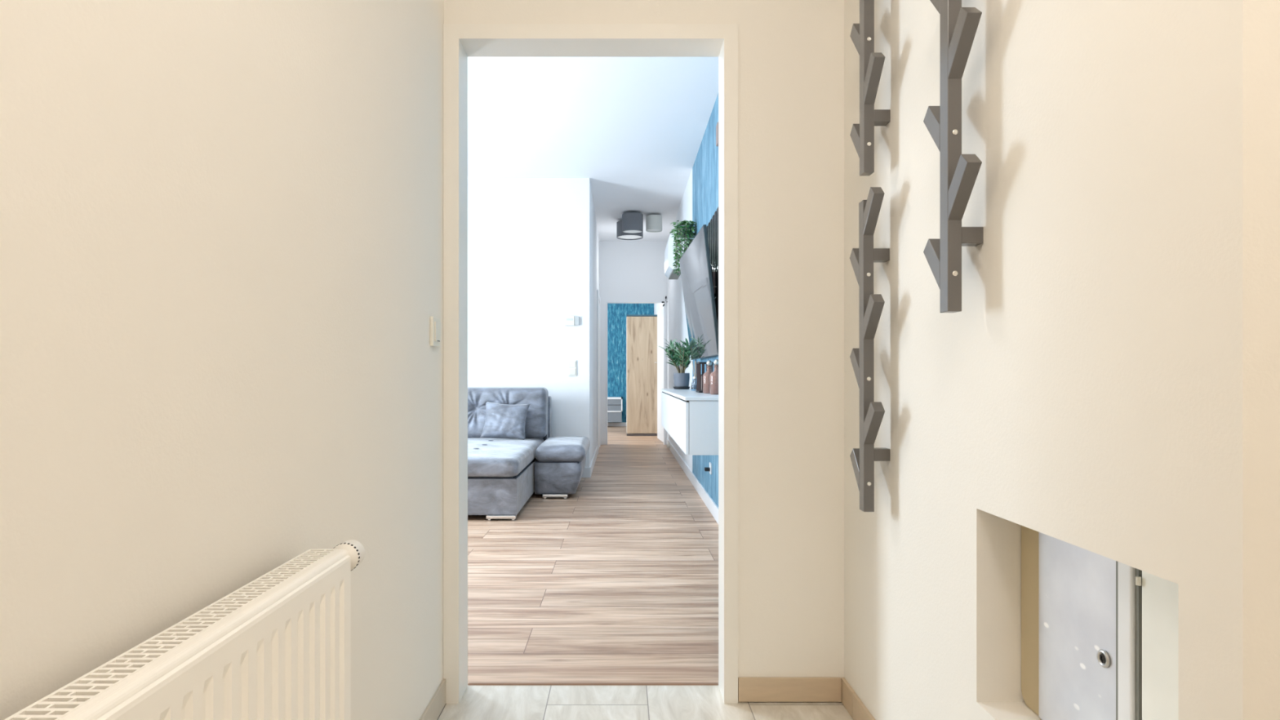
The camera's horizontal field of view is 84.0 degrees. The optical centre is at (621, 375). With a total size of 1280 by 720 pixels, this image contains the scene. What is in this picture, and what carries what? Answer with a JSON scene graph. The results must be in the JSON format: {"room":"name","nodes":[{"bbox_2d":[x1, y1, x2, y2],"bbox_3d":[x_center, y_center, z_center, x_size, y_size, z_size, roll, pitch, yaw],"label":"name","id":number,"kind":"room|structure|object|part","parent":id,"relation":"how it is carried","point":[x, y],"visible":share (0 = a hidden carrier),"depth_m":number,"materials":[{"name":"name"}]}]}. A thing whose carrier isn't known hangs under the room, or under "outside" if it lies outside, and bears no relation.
{"room":"entrance hallway","nodes":[
{"label":"entrance hallway","id":0,"kind":"room"},
{"bbox_2d":[0,0,444,719],"bbox_3d":[-0.641,-0.304,0.185,0.200,2.600,3.970,0,0,0],"label":"wall","id":1,"kind":"structure","parent":0,"point":[221,221],"depth_m":0.95,"materials":[{"name":"paint"}]},
{"bbox_2d":[4,539,364,719],"bbox_3d":[-0.472,0.582,0.669,0.077,0.608,1.099,0,0,0],"label":"radiator","id":2,"kind":"object","parent":1,"relation":"attached to","point":[277,646],"visible":1,"depth_m":0.86,"materials":[{"name":"metal"}]},
{"bbox_3d":[-0.451,0.590,0.643,0.016,0.593,1.047,0,0,0],"label":"panel","id":3,"kind":"part","parent":2,"relation":"part of","materials":[{"name":"metal"}]},
{"bbox_2d":[419,679,445,719],"bbox_3d":[-0.536,0.958,0.184,0.009,0.074,3.968,0,0,0],"label":"baseboard","id":4,"kind":"structure","parent":1,"relation":"attached to","point":[434,708],"depth_m":2.05,"materials":[{"name":"beige wood"}]},
{"bbox_2d":[430,315,440,346],"bbox_3d":[-0.534,-0.125,2.050,0.014,0.084,0.084,0,0,0],"label":"light switch","id":5,"kind":"object","parent":1,"relation":"attached to","point":[435,322],"visible":1,"depth_m":2.02,"materials":[{"name":"beige plastic"}]},
{"bbox_2d":[467,177,590,466],"bbox_3d":[-1.705,-0.464,7.010,2.790,2.920,0.160,0,0,0],"label":"wall","id":6,"kind":"structure","parent":0,"point":[529,238],"depth_m":6.93,"materials":[{"name":"white paint"}]},
{"bbox_2d":[564,315,579,325],"bbox_3d":[-0.481,-0.531,6.914,0.143,0.094,0.032,0,0,0],"label":"thermostat","id":7,"kind":"object","parent":6,"relation":"attached to","point":[568,320],"visible":1,"depth_m":6.90,"materials":[{"name":"beige plastic"}]},
{"bbox_3d":[-0.430,-0.529,6.917,0.042,0.084,0.026,0,0,0],"label":"dial panel","id":8,"kind":"part","parent":7,"relation":"part of","materials":[{"name":"white plastic"}]},
{"bbox_2d":[568,360,576,376],"bbox_3d":[-0.477,-0.071,6.921,0.084,0.156,0.018,0,0,0],"label":"light switch","id":9,"kind":"object","parent":6,"relation":"attached to","point":[571,363],"visible":1,"depth_m":6.91,"materials":[{"name":"beige plastic"}]},
{"bbox_2d":[581,466,591,477],"bbox_3d":[-1.599,0.946,6.923,2.602,0.100,0.014,0,0,0],"label":"baseboard","id":10,"kind":"structure","parent":6,"relation":"attached to","point":[587,471],"depth_m":6.92,"materials":[{"name":"white paint"}]},
{"bbox_2d":[467,57,718,240],"bbox_3d":[-1.150,-1.974,8.235,4.300,0.100,11.930,0,0,0],"label":"ceiling","id":11,"kind":"structure","parent":0,"point":[635,127],"depth_m":5.42,"materials":[{"name":"paint"}]},
{"bbox_2d":[616,212,662,239],"bbox_3d":[0.154,-1.806,8.638,0.497,0.234,0.659,0,0,-26],"label":"ceiling lamp","id":12,"kind":"object","parent":11,"relation":"attached to","point":[631,225],"visible":1,"depth_m":8.40,"materials":[{"name":"grey metal"}]},
{"bbox_3d":[0.105,-1.796,8.799,0.326,0.185,0.326,0,0,0],"label":"lamp shade","id":13,"kind":"part","parent":12,"relation":"part of","materials":[{"name":"grey metal"}]},
{"bbox_2d":[617,235,642,239],"bbox_3d":[0.105,-1.719,8.799,0.314,0.006,0.314,0,0,0],"label":"diffuser","id":14,"kind":"object","parent":12,"relation":"attached to","point":[620,237],"depth_m":8.83,"materials":[{"name":"white plastic"}]},
{"bbox_3d":[0.132,-1.793,8.399,0.249,0.208,0.249,0,0,0],"label":"lamp shade","id":15,"kind":"part","parent":12,"relation":"part of","materials":[{"name":"grey metal"}]},
{"bbox_2d":[623,230,641,233],"bbox_3d":[0.132,-1.704,8.399,0.237,0.006,0.237,0,0,0],"label":"diffuser","id":16,"kind":"object","parent":12,"relation":"attached to","point":[624,231],"depth_m":8.43,"materials":[{"name":"white plastic"}]},
{"bbox_3d":[0.391,-1.812,8.496,0.195,0.171,0.195,0,0,0],"label":"lamp shade","id":17,"kind":"part","parent":12,"relation":"part of","materials":[{"name":"grey metal"}]},
{"bbox_2d":[647,229,660,231],"bbox_3d":[0.391,-1.741,8.496,0.183,0.006,0.183,0,0,0],"label":"diffuser","id":18,"kind":"object","parent":12,"relation":"attached to","point":[647,229],"depth_m":8.52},
{"bbox_2d":[590,184,599,464],"bbox_3d":[-0.390,-0.464,8.645,0.160,2.920,3.110,0,0,0],"label":"wall","id":19,"kind":"structure","parent":0,"point":[594,237],"depth_m":8.03,"materials":[{"name":"white paint"}]},
{"bbox_2d":[590,446,597,475],"bbox_3d":[-0.304,0.946,7.955,0.012,0.100,2.047,0,0,0],"label":"baseboard","id":20,"kind":"structure","parent":19,"relation":"attached to","point":[593,463],"depth_m":7.72,"materials":[{"name":"white paint"}]},
{"bbox_2d":[596,289,600,453],"bbox_3d":[-0.301,-0.044,9.470,0.018,2.080,0.980,0,0,0],"label":"door","id":21,"kind":"structure","parent":19,"relation":"in","point":[598,299],"depth_m":9.46,"materials":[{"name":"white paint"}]},
{"bbox_2d":[607,396,622,422],"bbox_3d":[-0.240,0.658,13.722,0.519,0.476,0.324,0,0,0],"label":"nightstand","id":22,"kind":"object","parent":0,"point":[614,403],"visible":0.49,"depth_m":13.57,"materials":[{"name":"white paint"}]},
{"bbox_3d":[-0.240,0.509,13.723,0.473,0.105,0.302,0,0,0],"label":"drawer","id":23,"kind":"part","parent":22,"relation":"part of","materials":[{"name":"grey laminate"}]},
{"bbox_3d":[-0.240,0.624,13.723,0.473,0.108,0.302,0,0,0],"label":"drawer","id":24,"kind":"part","parent":22,"relation":"part of","materials":[{"name":"grey laminate"}]},
{"bbox_3d":[-0.240,0.560,13.722,0.519,0.280,0.324,0,0,0],"label":"frame","id":25,"kind":"part","parent":22,"relation":"part of","materials":[{"name":"white paint"}]},
{"bbox_2d":[607,303,653,422],"bbox_3d":[-1.100,-0.464,14.000,4.200,2.920,0.200,0,0,0],"label":"wall","id":26,"kind":"structure","parent":0,"point":[616,313],"depth_m":13.90,"materials":[{"name":"teal paper"}]},
{"bbox_2d":[607,422,626,426],"bbox_3d":[-1.280,0.959,13.893,3.840,0.075,0.015,0,0,0],"label":"baseboard","id":27,"kind":"structure","parent":26,"relation":"attached to","point":[608,424],"depth_m":13.88,"materials":[{"name":"white paint"}]},
{"bbox_2d":[600,240,666,444],"bbox_3d":[-1.100,-0.464,10.260,4.200,2.920,0.120,0,0,0],"label":"wall","id":28,"kind":"structure","parent":0,"point":[630,270],"depth_m":10.20,"materials":[{"name":"white paint"}]},
{"bbox_2d":[606,301,666,444],"bbox_3d":[0.212,-0.031,10.254,0.853,2.054,0.131,0,0,0],"label":"door frame","id":29,"kind":"structure","parent":28,"relation":"in","point":[607,302],"depth_m":10.19,"materials":[{"name":"white paint"}]},
{"bbox_2d":[657,306,663,442],"bbox_3d":[0.602,-0.008,10.764,0.030,1.992,0.878,0,0,-3],"label":"door","id":30,"kind":"structure","parent":29,"relation":"attached to","point":[660,313],"depth_m":10.86,"materials":[{"name":"white paint"}]},
{"bbox_2d":[444,0,844,702],"bbox_3d":[-1.050,-0.464,2.220,4.100,2.920,0.100,0,0,0],"label":"wall","id":31,"kind":"structure","parent":0,"point":[791,52],"depth_m":2.17,"materials":[{"name":"paint"}]},
{"bbox_2d":[443,23,737,703],"bbox_3d":[-0.093,-0.035,2.220,0.894,2.062,0.124,0,0,0],"label":"door frame","id":32,"kind":"structure","parent":31,"relation":"in","point":[461,42],"depth_m":2.16,"materials":[{"name":"paint"}]},
{"bbox_2d":[468,682,718,685],"bbox_3d":[-0.090,0.994,2.292,0.803,0.004,0.016,0,0,0],"label":"trim","id":33,"kind":"structure","parent":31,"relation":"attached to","point":[469,683],"depth_m":2.29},
{"bbox_2d":[737,677,841,702],"bbox_3d":[0.512,0.957,2.165,0.313,0.071,0.010,0,0,0],"label":"baseboard","id":34,"kind":"structure","parent":31,"relation":"attached to","point":[749,689],"depth_m":2.16,"materials":[{"name":"wood"}]},
{"bbox_2d":[436,426,853,719],"bbox_3d":[-0.650,1.046,6.200,5.300,0.100,16.000,0,0,0],"label":"floor","id":35,"kind":"structure","parent":0,"point":[615,580],"depth_m":3.09,"materials":[{"name":"brown wood"}]},
{"bbox_2d":[467,386,590,520],"bbox_3d":[-1.196,0.553,5.854,1.808,0.885,2.012,0,0,0],"label":"sofa","id":36,"kind":"object","parent":35,"relation":"on","point":[504,473],"visible":0.44,"depth_m":5.73,"materials":[{"name":"fabric"}]},
{"bbox_2d":[480,401,529,439],"bbox_3d":[-1.015,0.396,6.223,0.413,0.331,0.173,0,0,5],"label":"throw pillow","id":37,"kind":"object","parent":36,"relation":"on","point":[507,420],"visible":1,"depth_m":6.17,"materials":[{"name":"fabric"}]},
{"bbox_2d":[467,438,544,477],"bbox_3d":[-1.404,0.630,5.725,1.392,0.149,1.755,0,0,0],"label":"seat cushion","id":38,"kind":"object","parent":36,"relation":"on","point":[486,457],"depth_m":5.16,"materials":[{"name":"fabric"}]},
{"bbox_2d":[467,386,548,438],"bbox_3d":[-1.365,0.341,6.488,1.370,0.460,0.276,0,0,0],"label":"backrest cushion","id":39,"kind":"object","parent":36,"relation":"on","point":[536,419],"depth_m":6.39,"materials":[{"name":"fabric"}]},
{"bbox_3d":[-1.386,0.576,6.780,1.428,0.760,0.160,0,0,0],"label":"frame","id":40,"kind":"part","parent":36,"relation":"part of","materials":[{"name":"fabric"}]},
{"bbox_3d":[-0.512,0.834,6.202,0.375,0.255,0.955,0,0,0],"label":"arm","id":41,"kind":"part","parent":36,"relation":"part of","materials":[{"name":"fabric"}]},
{"bbox_2d":[534,435,590,462],"bbox_3d":[-0.497,0.629,6.208,0.410,0.150,0.990,0,0,0],"label":"cushion","id":42,"kind":"object","parent":36,"relation":"on","point":[572,448],"depth_m":5.75,"materials":[{"name":"fabric"}]},
{"bbox_2d":[626,314,657,435],"bbox_3d":[0.341,0.000,11.943,0.510,1.992,0.614,0,0,0],"label":"wardrobe","id":43,"kind":"object","parent":35,"relation":"on","point":[641,329],"visible":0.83,"depth_m":11.68,"materials":[{"name":"brown wood"}]},
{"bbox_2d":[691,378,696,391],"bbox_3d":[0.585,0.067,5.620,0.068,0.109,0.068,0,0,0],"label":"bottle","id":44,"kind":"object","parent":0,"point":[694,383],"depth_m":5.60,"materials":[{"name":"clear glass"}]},
{"bbox_2d":[653,0,1279,719],"bbox_3d":[1.220,-0.464,7.339,1.160,2.920,13.122,0,0,0],"label":"wall","id":45,"kind":"structure","parent":0,"point":[1105,380],"depth_m":1.09,"materials":[{"name":"paint"}]},
{"bbox_2d":[664,231,685,279],"bbox_3d":[0.558,-1.218,7.275,0.201,0.392,0.650,0,0,0],"label":"air conditioner","id":46,"kind":"object","parent":45,"relation":"attached to","point":[668,255],"visible":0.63,"depth_m":6.98,"materials":[{"name":"white paint"}]},
{"bbox_2d":[668,270,680,279],"bbox_3d":[0.552,-1.028,7.275,0.095,0.012,0.610,0,0,0],"label":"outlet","id":47,"kind":"object","parent":46,"relation":"attached to","point":[671,275],"depth_m":7.28,"materials":[{"name":"white plastic"}]},
{"bbox_2d":[669,220,697,275],"bbox_3d":[0.567,-1.120,6.277,0.269,0.496,0.279,0,0,24],"label":"trailing plant","id":48,"kind":"object","parent":45,"relation":"attached to","point":[685,230],"visible":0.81,"depth_m":6.23,"materials":[{"name":"green plant"}]},
{"bbox_3d":[0.565,-1.259,6.280,0.136,0.110,0.136,0,0,0],"label":"pot","id":49,"kind":"part","parent":48,"relation":"part of","materials":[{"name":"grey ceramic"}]},
{"bbox_2d":[677,237,694,241],"bbox_3d":[0.580,-1.198,6.280,0.159,0.011,0.120,0,0,0],"label":"wall shelf","id":50,"kind":"object","parent":45,"relation":"attached to","point":[691,239],"depth_m":6.22,"materials":[{"name":"white paint"}]},
{"bbox_2d":[661,388,718,455],"bbox_3d":[0.508,0.285,5.198,0.301,0.327,2.408,0,0,0],"label":"sideboard","id":51,"kind":"object","parent":45,"relation":"attached to","point":[691,418],"visible":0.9,"depth_m":4.00,"materials":[{"name":"white paint"}]},
{"bbox_3d":[0.371,0.299,6.000,0.018,0.295,0.796,0,0,0],"label":"door","id":52,"kind":"part","parent":51,"relation":"part of","materials":[{"name":"white paint"}]},
{"bbox_3d":[0.371,0.299,5.200,0.018,0.295,0.796,0,0,0],"label":"door","id":53,"kind":"part","parent":51,"relation":"part of","materials":[{"name":"white paint"}]},
{"bbox_2d":[657,337,691,389],"bbox_3d":[0.476,-0.104,6.258,0.326,0.450,0.214,0,0,0],"label":"potted plant","id":54,"kind":"object","parent":51,"relation":"on","point":[681,357],"visible":0.98,"depth_m":6.22,"materials":[{"name":"green plant"}]},
{"bbox_3d":[0.530,0.045,6.250,0.140,0.130,0.140,0,0,0],"label":"pot","id":55,"kind":"part","parent":54,"relation":"part of","materials":[{"name":"grey ceramic"}]},
{"bbox_3d":[0.371,0.299,4.400,0.018,0.295,0.796,0,0,0],"label":"door","id":56,"kind":"part","parent":51,"relation":"part of","materials":[{"name":"white paint"}]},
{"bbox_2d":[691,360,698,391],"bbox_3d":[0.585,0.004,5.620,0.068,0.234,0.068,0,0,0],"label":"reed diffuser","id":57,"kind":"object","parent":51,"relation":"on","point":[694,382],"visible":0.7,"depth_m":5.60,"materials":[{"name":"clear glass"}]},
{"bbox_2d":[695,361,713,392],"bbox_3d":[0.591,0.014,5.060,0.099,0.214,0.208,0,0,0],"label":"wire crate","id":58,"kind":"object","parent":51,"relation":"on","point":[699,377],"visible":0.46,"depth_m":5.00,"materials":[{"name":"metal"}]},
{"bbox_3d":[0.591,-0.087,5.060,0.099,0.012,0.208,0,0,0],"label":"lid","id":59,"kind":"part","parent":58,"relation":"part of","materials":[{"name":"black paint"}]},
{"bbox_2d":[702,360,712,393],"bbox_3d":[0.594,0.009,4.800,0.086,0.224,0.086,0,0,0],"label":"glass bottle","id":60,"kind":"object","parent":51,"relation":"on","point":[706,376],"visible":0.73,"depth_m":4.77,"materials":[{"name":"pink glass"}]},
{"bbox_2d":[710,359,718,394],"bbox_3d":[0.606,0.009,4.520,0.086,0.224,0.086,0,0,0],"label":"glass bottle","id":61,"kind":"object","parent":51,"relation":"on","point":[714,375],"visible":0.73,"depth_m":4.49,"materials":[{"name":"pink glass"}]},
{"bbox_2d":[666,437,718,524],"bbox_3d":[0.653,0.946,6.235,0.014,0.100,7.904,0,0,0],"label":"baseboard","id":62,"kind":"structure","parent":45,"relation":"attached to","point":[708,500],"depth_m":6.03,"materials":[{"name":"white paint"}]},
{"bbox_2d":[679,224,718,359],"bbox_3d":[0.566,-0.546,5.235,0.167,0.836,1.390,0,0,0],"label":"television","id":63,"kind":"object","parent":45,"relation":"attached to","point":[695,263],"visible":0.94,"depth_m":5.02,"materials":[{"name":"black paint"}]},
{"bbox_2d":[704,462,711,474],"bbox_3d":[0.635,0.681,5.210,0.050,0.080,0.080,0,0,0],"label":"wall socket","id":64,"kind":"object","parent":45,"relation":"attached to","point":[706,468],"visible":1,"depth_m":5.19,"materials":[{"name":"white paint"}]},
{"bbox_3d":[0.654,0.681,5.210,0.012,0.080,0.080,0,0,0],"label":"plate","id":65,"kind":"part","parent":64,"relation":"part of","materials":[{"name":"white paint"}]},
{"bbox_2d":[705,206,718,358],"bbox_3d":[0.655,-0.634,4.900,0.010,1.000,1.200,0,0,0],"label":"panel","id":66,"kind":"object","parent":45,"relation":"attached to","point":[713,226],"visible":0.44,"depth_m":4.91,"materials":[{"name":"black paint"}]},
{"bbox_2d":[711,269,716,298],"bbox_3d":[0.614,-0.603,4.717,0.029,0.202,0.065,0,0,0],"label":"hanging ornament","id":67,"kind":"object","parent":66,"relation":"hanging from","point":[713,270],"visible":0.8,"depth_m":4.70,"materials":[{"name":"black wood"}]},
{"bbox_2d":[715,121,718,146],"bbox_3d":[0.645,-1.594,4.700,0.030,0.140,0.080,0,0,0],"label":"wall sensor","id":68,"kind":"object","parent":45,"relation":"attached to","point":[717,126],"visible":0.47,"depth_m":4.68,"materials":[{"name":"white plastic"}]},
{"bbox_2d":[840,677,875,719],"bbox_3d":[0.675,0.958,1.474,0.010,0.074,1.388,0,0,0],"label":"baseboard","id":69,"kind":"structure","parent":45,"relation":"attached to","point":[856,708],"depth_m":2.05,"materials":[{"name":"wood"}]},
{"bbox_2d":[849,186,889,511],"bbox_3d":[0.646,-0.059,1.815,0.068,0.808,0.185,0,0,0],"label":"coat rack","id":70,"kind":"object","parent":45,"relation":"attached to","point":[862,259],"visible":1,"depth_m":1.80,"materials":[{"name":"grey paint"}]},
{"bbox_3d":[0.626,-0.050,1.815,0.026,0.790,0.034,0,0,0],"label":"post","id":71,"kind":"part","parent":70,"relation":"part of","materials":[{"name":"grey paint"}]},
{"bbox_2d":[849,0,890,175],"bbox_3d":[0.646,-0.917,1.813,0.068,0.808,0.185,0,0,0],"label":"coat rack","id":72,"kind":"object","parent":45,"relation":"attached to","point":[862,34],"visible":1,"depth_m":1.80,"materials":[{"name":"grey paint"}]},
{"bbox_3d":[0.626,-0.908,1.813,0.026,0.790,0.034,0,0,0],"label":"post","id":73,"kind":"part","parent":72,"relation":"part of","materials":[{"name":"grey paint"}]},
{"bbox_2d":[923,0,983,312],"bbox_3d":[0.646,-0.524,1.351,0.068,0.808,0.185,0,0,0],"label":"coat rack","id":74,"kind":"object","parent":45,"relation":"attached to","point":[958,25],"visible":1,"depth_m":1.33,"materials":[{"name":"grey paint"}]},
{"bbox_3d":[0.626,-0.515,1.351,0.026,0.790,0.034,0,0,0],"label":"post","id":75,"kind":"part","parent":74,"relation":"part of","materials":[{"name":"grey paint"}]},
{"bbox_2d":[1021,525,1178,719],"bbox_3d":[0.766,0.440,1.115,0.032,0.366,0.489,0,0,0],"label":"electrical cabinet","id":76,"kind":"object","parent":45,"relation":"attached to","point":[1100,633],"visible":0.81,"depth_m":1.14,"materials":[{"name":"grey metal"}]},
{"bbox_3d":[0.773,0.440,1.115,0.018,0.366,0.489,0,0,0],"label":"frame","id":77,"kind":"part","parent":76,"relation":"part of","materials":[{"name":"beige paint"}]},
{"bbox_3d":[0.761,0.440,1.190,0.005,0.362,0.204,0,0,0],"label":"door","id":78,"kind":"part","parent":76,"relation":"part of","materials":[{"name":"paint"}]},
{"bbox_3d":[0.761,0.440,0.954,0.005,0.362,0.164,0,0,0],"label":"door","id":79,"kind":"part","parent":76,"relation":"part of","materials":[{"name":"metal"}]}
]}

